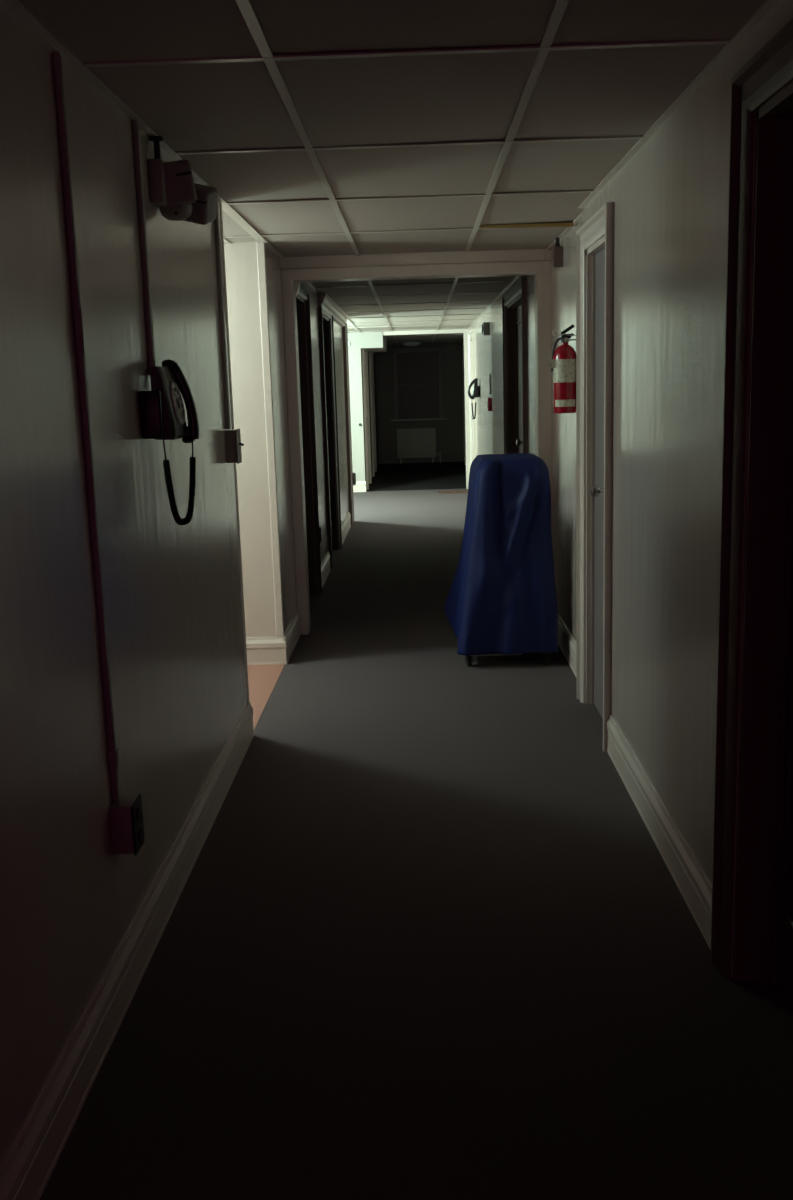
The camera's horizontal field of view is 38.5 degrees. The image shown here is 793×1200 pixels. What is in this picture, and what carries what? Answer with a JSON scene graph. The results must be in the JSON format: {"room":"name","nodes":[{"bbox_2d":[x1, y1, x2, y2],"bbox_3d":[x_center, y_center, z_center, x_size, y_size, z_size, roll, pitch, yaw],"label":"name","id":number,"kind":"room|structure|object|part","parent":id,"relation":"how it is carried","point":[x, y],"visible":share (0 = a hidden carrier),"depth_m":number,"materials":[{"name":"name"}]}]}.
{"room":"building corridor","nodes":[
{"label":"building corridor","id":0,"kind":"room"},
{"bbox_2d":[0,0,348,1170],"bbox_3d":[-0.717,-0.688,5.557,0.160,2.216,13.550,-1,11,1],"label":"wall","id":1,"kind":"structure","parent":0,"point":[173,596],"depth_m":2.64,"materials":[{"name":"beige paint"}]},
{"bbox_2d":[52,51,119,800],"bbox_3d":[-0.684,-0.338,2.528,0.022,1.652,0.030,-1,11,1],"label":"conduit","id":2,"kind":"object","parent":1,"relation":"attached to","point":[113,752],"visible":1,"depth_m":2.51,"materials":[{"name":"red metal"}]},
{"bbox_2d":[0,701,253,1199],"bbox_3d":[-0.664,1.045,1.950,0.017,0.150,5.820,-1,11,1],"label":"baseboard","id":3,"kind":"structure","parent":1,"relation":"attached to","point":[28,1168],"depth_m":2.57,"materials":[{"name":"beige paint"}]},
{"bbox_2d":[109,794,144,855],"bbox_3d":[-0.637,0.533,2.693,0.063,0.123,0.084,-1,11,1],"label":"outlet box","id":4,"kind":"object","parent":1,"relation":"attached to","point":[126,814],"visible":0.98,"depth_m":2.66,"materials":[{"name":"paint"}]},
{"bbox_3d":[-0.614,0.533,2.692,0.006,0.123,0.084,-1,11,1],"label":"plate","id":5,"kind":"part","parent":4,"relation":"part of","materials":[{"name":"black plastic"}]},
{"bbox_2d":[137,807,141,820],"bbox_3d":[-0.610,0.507,2.687,0.004,0.034,0.034,-1,11,1],"label":"socket","id":6,"kind":"object","parent":4,"relation":"attached to","point":[139,809],"depth_m":2.68,"materials":[{"name":"black plastic"}]},
{"bbox_2d":[138,828,142,841],"bbox_3d":[-0.608,0.559,2.697,0.004,0.034,0.034,-1,11,1],"label":"socket","id":7,"kind":"object","parent":4,"relation":"attached to","point":[140,830],"depth_m":2.69,"materials":[{"name":"black plastic"}]},
{"bbox_2d":[132,120,155,374],"bbox_3d":[-0.690,-0.938,3.108,0.016,0.708,0.038,-1,11,1],"label":"conduit","id":8,"kind":"object","parent":1,"relation":"attached to","point":[135,124],"visible":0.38,"depth_m":3.09,"materials":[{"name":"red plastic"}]},
{"bbox_2d":[150,136,162,158],"bbox_3d":[-0.686,-1.290,3.249,0.040,0.068,0.040,-1,11,1],"label":"conduit","id":9,"kind":"object","parent":1,"relation":"attached to","point":[156,140],"visible":0.91,"depth_m":3.24,"materials":[{"name":"black"}]},
{"bbox_2d":[139,359,198,524],"bbox_3d":[-0.630,-0.438,3.166,0.106,0.464,0.242,0,11,8],"label":"wall telephone","id":10,"kind":"object","parent":1,"relation":"attached to","point":[162,411],"visible":1,"depth_m":3.12,"materials":[{"name":"black plastic"}]},
{"bbox_3d":[-0.607,-0.333,3.198,0.020,0.245,0.152,3,12,23],"label":"cord","id":11,"kind":"part","parent":10,"relation":"part of","materials":[{"name":"black plastic"}]},
{"bbox_2d":[148,159,217,224],"bbox_3d":[-0.626,-1.196,3.331,0.128,0.171,0.270,2,11,21],"label":"emergency light","id":12,"kind":"object","parent":1,"relation":"attached to","point":[173,189],"visible":1,"depth_m":3.26,"materials":[{"name":"paint"}]},
{"bbox_2d":[214,197,230,428],"bbox_3d":[-0.667,-1.090,4.335,0.015,0.866,0.032,-1,11,1],"label":"conduit","id":13,"kind":"object","parent":1,"relation":"attached to","point":[216,221],"visible":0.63,"depth_m":4.33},
{"bbox_2d":[220,202,248,702],"bbox_3d":[-0.666,-0.484,4.609,0.033,2.166,0.034,-1,11,1],"label":"trim","id":14,"kind":"structure","parent":1,"relation":"attached to","point":[221,217],"depth_m":4.58,"materials":[{"name":"beige paint"}]},
{"bbox_2d":[225,429,243,463],"bbox_3d":[-0.627,-0.599,4.417,0.066,0.132,0.092,-1,11,1],"label":"switch box","id":15,"kind":"object","parent":1,"relation":"attached to","point":[233,444],"visible":1,"depth_m":4.38,"materials":[{"name":"paint"}]},
{"bbox_3d":[-0.615,-0.599,4.417,0.006,0.132,0.092,-1,11,1],"label":"plate","id":16,"kind":"part","parent":15,"relation":"part of","materials":[{"name":"paint"}]},
{"bbox_2d":[257,242,283,636],"bbox_3d":[-0.649,-0.798,5.858,0.039,2.016,0.035,-1,11,1],"label":"trim","id":17,"kind":"structure","parent":1,"relation":"attached to","point":[261,254],"depth_m":5.83,"materials":[{"name":"beige paint"}]},
{"bbox_2d":[295,283,299,295],"bbox_3d":[-0.599,-1.777,6.565,0.087,0.115,0.060,-1,11,1],"label":"trim","id":18,"kind":"structure","parent":1,"relation":"attached to","point":[297,284],"depth_m":6.53,"materials":[{"name":"beige paint"}]},
{"bbox_2d":[296,285,321,594],"bbox_3d":[-0.665,-0.954,7.313,0.180,2.084,1.288,-1,11,1],"label":"trim","id":19,"kind":"structure","parent":1,"relation":"attached to","point":[303,310],"depth_m":7.88,"materials":[{"name":"brown paint"}]},
{"bbox_2d":[318,526,321,542],"bbox_3d":[-0.555,-0.463,8.060,0.040,0.115,0.060,-1,11,1],"label":"outlet box","id":20,"kind":"object","parent":1,"relation":"attached to","point":[319,527],"visible":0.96,"depth_m":8.03,"materials":[{"name":"brown paint"}]},
{"bbox_2d":[323,337,330,513],"bbox_3d":[-0.612,-1.348,9.568,0.107,2.000,0.996,-1,11,1],"label":"door","id":21,"kind":"structure","parent":1,"relation":"in","point":[323,337],"depth_m":9.93,"materials":[{"name":"brown paint"}]},
{"bbox_2d":[318,306,341,569],"bbox_3d":[-0.627,-1.399,9.559,0.180,2.120,1.220,-1,11,1],"label":"trim","id":22,"kind":"structure","parent":1,"relation":"attached to","point":[327,371],"depth_m":9.98,"materials":[{"name":"brown paint"}]},
{"bbox_2d":[317,292,347,326],"bbox_3d":[-0.552,-2.584,10.183,0.062,0.113,2.950,-1,11,1],"label":"trim","id":23,"kind":"structure","parent":1,"relation":"attached to","point":[339,316],"depth_m":9.64,"materials":[{"name":"beige paint"}]},
{"bbox_2d":[321,512,350,586],"bbox_3d":[-0.524,-0.486,10.020,0.017,0.150,3.950,-1,11,1],"label":"baseboard","id":24,"kind":"structure","parent":1,"relation":"attached to","point":[325,566],"depth_m":9.04,"materials":[{"name":"beige paint"}]},
{"bbox_2d":[342,323,353,524],"bbox_3d":[-0.509,-1.857,12.020,0.030,2.100,0.390,-1,11,1],"label":"trim","id":25,"kind":"structure","parent":1,"relation":"attached to","point":[344,329],"depth_m":11.90,"materials":[{"name":"white wood"}]},
{"bbox_2d":[352,473,355,484],"bbox_3d":[-0.456,-1.309,12.260,0.036,0.130,0.060,-1,11,1],"label":"wall plate","id":26,"kind":"object","parent":1,"relation":"attached to","point":[353,474],"visible":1,"depth_m":12.23,"materials":[{"name":"paint"}]},
{"bbox_2d":[281,260,551,634],"bbox_3d":[0.143,-0.859,6.620,1.520,2.106,0.150,-1,11,1],"label":"trim","id":27,"kind":"structure","parent":1,"relation":"attached to","point":[541,269],"depth_m":6.45,"materials":[{"name":"beige paint"}]},
{"bbox_2d":[224,243,252,636],"bbox_3d":[-2.101,-0.591,5.269,2.598,2.216,1.500,-1,11,1],"label":"wall","id":28,"kind":"structure","parent":0,"point":[227,247],"depth_m":5.83,"materials":[{"name":"beige paint"}]},
{"bbox_2d":[246,611,299,664],"bbox_3d":[-1.915,0.238,6.414,2.675,0.150,0.722,-1,11,1],"label":"baseboard","id":29,"kind":"structure","parent":28,"relation":"attached to","point":[260,650],"depth_m":6.04,"materials":[{"name":"beige paint"}]},
{"bbox_2d":[348,332,365,480],"bbox_3d":[-1.971,-2.235,13.938,2.958,2.216,3.690,-1,11,1],"label":"wall","id":30,"kind":"structure","parent":0,"point":[354,352],"depth_m":15.59,"materials":[{"name":"beige paint"}]},
{"bbox_2d":[353,481,365,491],"bbox_3d":[-1.856,-1.542,15.815,2.868,0.150,0.017,-1,11,1],"label":"baseboard","id":31,"kind":"structure","parent":30,"relation":"attached to","point":[360,486],"depth_m":15.78,"materials":[{"name":"beige paint"}]},
{"bbox_2d":[361,349,378,489],"bbox_3d":[-0.493,-3.144,18.509,0.160,2.216,5.680,-1,11,1],"label":"wall","id":32,"kind":"structure","parent":0,"point":[374,362],"depth_m":18.23,"materials":[{"name":"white paint"}]},
{"bbox_2d":[362,349,371,488],"bbox_3d":[-0.506,-2.689,16.499,0.180,2.070,1.080,-1,11,1],"label":"trim","id":33,"kind":"structure","parent":32,"relation":"attached to","point":[364,353],"depth_m":16.81,"materials":[{"name":"beige paint"}]},
{"bbox_2d":[369,352,376,475],"bbox_3d":[-0.467,-3.147,18.804,0.180,2.110,1.080,-1,11,1],"label":"trim","id":34,"kind":"structure","parent":32,"relation":"attached to","point":[371,370],"depth_m":19.11,"materials":[{"name":"beige paint"}]},
{"bbox_2d":[359,331,386,352],"bbox_3d":[-0.332,-3.748,16.438,0.325,0.251,2.120,-1,11,1],"label":"wall","id":35,"kind":"structure","parent":0,"point":[368,341],"depth_m":15.41,"materials":[{"name":"beige paint"}]},
{"bbox_2d":[3,0,779,345],"bbox_3d":[-1.098,-2.634,9.954,4.700,0.104,22.900,-1,11,1],"label":"ceiling","id":36,"kind":"structure","parent":0,"point":[318,127],"depth_m":2.97,"materials":[{"name":"tile"}]},
{"bbox_2d":[402,342,420,346],"bbox_3d":[0.258,-4.377,19.423,0.340,0.072,0.340,-1,11,1],"label":"ceiling light","id":37,"kind":"object","parent":36,"relation":"attached to","point":[409,344],"visible":1,"depth_m":19.30,"materials":[{"name":"white plastic"}]},
{"bbox_2d":[480,222,573,228],"bbox_3d":[0.608,-1.749,5.318,0.426,0.024,0.120,-1,11,1],"label":"ceiling panel edge","id":38,"kind":"object","parent":36,"relation":"attached to","point":[565,224],"visible":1,"depth_m":5.28,"materials":[{"name":"metal"}]},
{"bbox_2d":[281,249,543,268],"bbox_3d":[0.110,-1.945,6.409,1.520,0.112,0.120,-1,11,1],"label":"wall header","id":39,"kind":"structure","parent":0,"point":[526,254],"depth_m":6.36,"materials":[{"name":"beige paint"}]},
{"bbox_2d":[40,461,792,1199],"bbox_3d":[-1.083,-0.425,10.321,4.600,0.052,22.800,-1,11,1],"label":"floor","id":40,"kind":"structure","parent":0,"point":[427,938],"depth_m":2.84,"materials":[{"name":"grey carpet"}]},
{"bbox_2d":[396,428,440,463],"bbox_3d":[0.417,-2.888,21.235,0.842,0.645,0.090,-1,11,1],"label":"radiator","id":41,"kind":"object","parent":40,"relation":"on","point":[412,442],"visible":1,"depth_m":21.19,"materials":[{"name":"beige metal"}]},
{"bbox_2d":[396,428,436,429],"bbox_3d":[0.367,-3.196,21.177,0.760,0.015,0.090,-1,11,1],"label":"grille","id":42,"kind":"object","parent":41,"relation":"attached to","point":[410,428],"depth_m":21.14,"materials":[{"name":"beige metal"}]},
{"bbox_2d":[439,490,467,493],"bbox_3d":[0.773,-1.460,15.361,0.400,0.010,0.350,-1,11,1],"label":"floor","id":43,"kind":"structure","parent":40,"relation":"on","point":[460,491],"depth_m":15.31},
{"bbox_2d":[465,652,550,665],"bbox_3d":[0.570,-0.195,6.017,0.447,1.000,0.510,-1,11,1],"label":"utility cart","id":44,"kind":"object","parent":40,"relation":"on","point":[546,657],"visible":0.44,"depth_m":5.86,"materials":[{"name":"grey metal"}]},
{"bbox_2d":[470,653,521,655],"bbox_3d":[0.586,0.227,6.093,0.440,0.024,0.503,-1,11,1],"label":"tray","id":45,"kind":"object","parent":44,"relation":"on","point":[490,654],"depth_m":5.85,"materials":[{"name":"grey metal"}]},
{"bbox_2d":[444,453,557,654],"bbox_3d":[0.539,-0.272,6.048,0.584,0.991,0.712,-1,11,1],"label":"cover","id":46,"kind":"object","parent":44,"relation":"on","point":[502,599],"visible":1,"depth_m":5.75,"materials":[{"name":"blue fabric"}]},
{"bbox_2d":[375,344,463,455],"bbox_3d":[0.426,-3.696,21.280,2.100,2.216,0.200,-1,11,1],"label":"wall","id":47,"kind":"structure","parent":0,"point":[449,432],"depth_m":21.19,"materials":[{"name":"brown paint"}]},
{"bbox_2d":[391,347,446,420],"bbox_3d":[0.404,-4.011,21.078,1.040,1.330,0.160,-1,11,1],"label":"window","id":48,"kind":"structure","parent":47,"relation":"in","point":[417,372],"depth_m":21.12,"materials":[{"name":"glass"}]},
{"bbox_3d":[0.406,-4.009,21.148,0.760,1.200,0.006,-1,11,1],"label":"pane","id":49,"kind":"part","parent":48,"relation":"part of","materials":[{"name":"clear glass"}]},
{"bbox_3d":[0.423,-3.370,21.189,1.040,0.030,0.140,-1,11,1],"label":"sill","id":50,"kind":"part","parent":48,"relation":"part of","materials":[{"name":"beige paint"}]},
{"bbox_2d":[379,453,463,463],"bbox_3d":[0.464,-2.662,21.365,1.602,0.150,0.017,-1,11,1],"label":"baseboard","id":51,"kind":"structure","parent":47,"relation":"attached to","point":[391,459],"depth_m":21.36,"materials":[{"name":"brown paint"}]},
{"bbox_2d":[462,342,463,446],"bbox_3d":[1.267,-3.177,18.401,0.160,2.216,5.820,-1,11,1],"label":"wall","id":52,"kind":"structure","parent":0,"point":[463,342],"depth_m":21.09,"materials":[{"name":"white paint"}]},
{"bbox_2d":[462,344,465,464],"bbox_3d":[1.271,-3.378,19.748,0.180,2.110,1.080,-1,11,1],"label":"trim","id":53,"kind":"structure","parent":52,"relation":"attached to","point":[463,344],"depth_m":20.23,"materials":[{"name":"beige paint"}]},
{"bbox_2d":[469,0,792,977],"bbox_3d":[0.964,-1.061,7.264,0.197,2.216,17.100,-1,11,1],"label":"wall","id":54,"kind":"structure","parent":0,"point":[670,198],"depth_m":3.36,"materials":[{"name":"beige paint"}]},
{"bbox_2d":[383,329,469,488],"bbox_3d":[0.431,-2.631,15.649,1.178,2.216,0.140,-1,11,1],"label":"trim","id":55,"kind":"structure","parent":54,"relation":"attached to","point":[465,332],"depth_m":15.47,"materials":[{"name":"beige paint"}]},
{"bbox_2d":[468,329,476,465],"bbox_3d":[1.054,-2.386,14.595,0.180,2.090,1.080,-1,11,1],"label":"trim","id":56,"kind":"structure","parent":54,"relation":"attached to","point":[471,335],"depth_m":14.90,"materials":[{"name":"beige paint"}]},
{"bbox_2d":[468,378,479,418],"bbox_3d":[0.899,-2.312,13.030,0.120,0.464,0.247,1,11,14],"label":"wall telephone","id":57,"kind":"object","parent":54,"relation":"attached to","point":[476,389],"visible":1,"depth_m":12.93,"materials":[{"name":"black plastic"}]},
{"bbox_3d":[0.891,-2.201,13.037,0.020,0.245,0.152,3,12,23],"label":"cord","id":58,"kind":"part","parent":57,"relation":"part of","materials":[{"name":"black plastic"}]},
{"bbox_2d":[482,322,489,335],"bbox_3d":[0.874,-2.661,11.136,0.072,0.125,0.120,-1,11,1],"label":"fire alarm","id":59,"kind":"object","parent":54,"relation":"attached to","point":[485,326],"visible":1,"depth_m":11.08,"materials":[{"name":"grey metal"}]},
{"bbox_2d":[487,374,491,410],"bbox_3d":[0.902,-2.022,11.053,0.045,0.360,0.090,-1,11,1],"label":"station","id":60,"kind":"object","parent":54,"relation":"attached to","point":[489,406],"visible":1,"depth_m":11.03,"materials":[{"name":"red plastic"}]},
{"bbox_2d":[502,275,527,453],"bbox_3d":[0.946,-1.224,8.384,0.180,2.120,1.700,-1,11,1],"label":"trim","id":61,"kind":"structure","parent":54,"relation":"attached to","point":[518,288],"depth_m":8.98,"materials":[{"name":"black wood"}]},
{"bbox_2d":[516,305,522,452],"bbox_3d":[0.944,-1.173,8.394,0.107,2.000,1.476,-1,11,1],"label":"door","id":62,"kind":"structure","parent":54,"relation":"in","point":[519,442],"depth_m":8.78,"materials":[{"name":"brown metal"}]},
{"bbox_3d":[0.925,-1.173,8.445,0.067,0.054,0.054,-1,11,1],"label":"knob","id":63,"kind":"part","parent":62,"relation":"part of","materials":[{"name":"silver metal"}]},
{"bbox_2d":[552,237,562,267],"bbox_3d":[0.825,-1.782,5.817,0.052,0.146,0.060,-1,11,1],"label":"sensor box","id":64,"kind":"object","parent":54,"relation":"attached to","point":[557,250],"visible":1,"depth_m":5.79,"materials":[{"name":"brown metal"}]},
{"bbox_3d":[0.824,-1.831,5.807,0.036,0.046,0.035,-1,11,1],"label":"stem","id":65,"kind":"part","parent":64,"relation":"part of","materials":[{"name":"black plastic"}]},
{"bbox_2d":[547,324,575,412],"bbox_3d":[0.780,-1.086,5.338,0.150,0.408,0.107,-1,11,1],"label":"fire extinguisher","id":66,"kind":"object","parent":54,"relation":"attached to","point":[562,363],"visible":0.97,"depth_m":5.30,"materials":[{"name":"red metal"}]},
{"bbox_3d":[0.800,-1.264,5.305,0.064,0.048,0.023,-1,11,1],"label":"lever","id":67,"kind":"part","parent":66,"relation":"part of","materials":[{"name":"black metal"}]},
{"bbox_2d":[557,613,575,675],"bbox_3d":[0.889,0.140,6.486,0.054,0.150,2.540,-1,11,1],"label":"baseboard","id":68,"kind":"structure","parent":54,"relation":"attached to","point":[567,644],"depth_m":5.96,"materials":[{"name":"beige paint"}]},
{"bbox_2d":[576,202,613,751],"bbox_3d":[0.882,-0.493,4.666,0.180,2.070,0.780,-1,11,1],"label":"trim","id":69,"kind":"structure","parent":54,"relation":"attached to","point":[601,224],"depth_m":4.85,"materials":[{"name":"beige paint"}]},
{"bbox_2d":[591,248,604,718],"bbox_3d":[0.844,-0.441,4.676,0.107,1.950,0.556,-1,11,1],"label":"door","id":70,"kind":"structure","parent":54,"relation":"in","point":[597,490],"depth_m":4.79,"materials":[{"name":"white wood"}]},
{"bbox_3d":[0.823,-0.444,4.605,0.067,0.054,0.054,-1,11,1],"label":"knob","id":71,"kind":"part","parent":70,"relation":"part of","materials":[{"name":"silver metal"}]},
{"bbox_2d":[607,715,711,949],"bbox_3d":[0.822,0.678,3.652,0.017,0.150,1.650,-1,11,1],"label":"baseboard","id":72,"kind":"structure","parent":54,"relation":"attached to","point":[687,873],"depth_m":3.43,"materials":[{"name":"beige paint"}]},
{"bbox_2d":[710,18,792,983],"bbox_3d":[0.839,-0.023,2.160,0.180,2.080,1.020,-1,11,1],"label":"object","id":73,"kind":"structure","parent":54,"relation":"attached to","point":[768,534],"depth_m":2.56,"materials":[{"name":"black wood"}]},
{"bbox_2d":[777,541,792,1006],"bbox_3d":[0.867,0.028,2.169,0.107,1.960,0.796,-1,11,1],"label":"door","id":74,"kind":"structure","parent":54,"relation":"in","point":[785,937],"depth_m":2.61,"materials":[{"name":"brown paint"}]}
]}

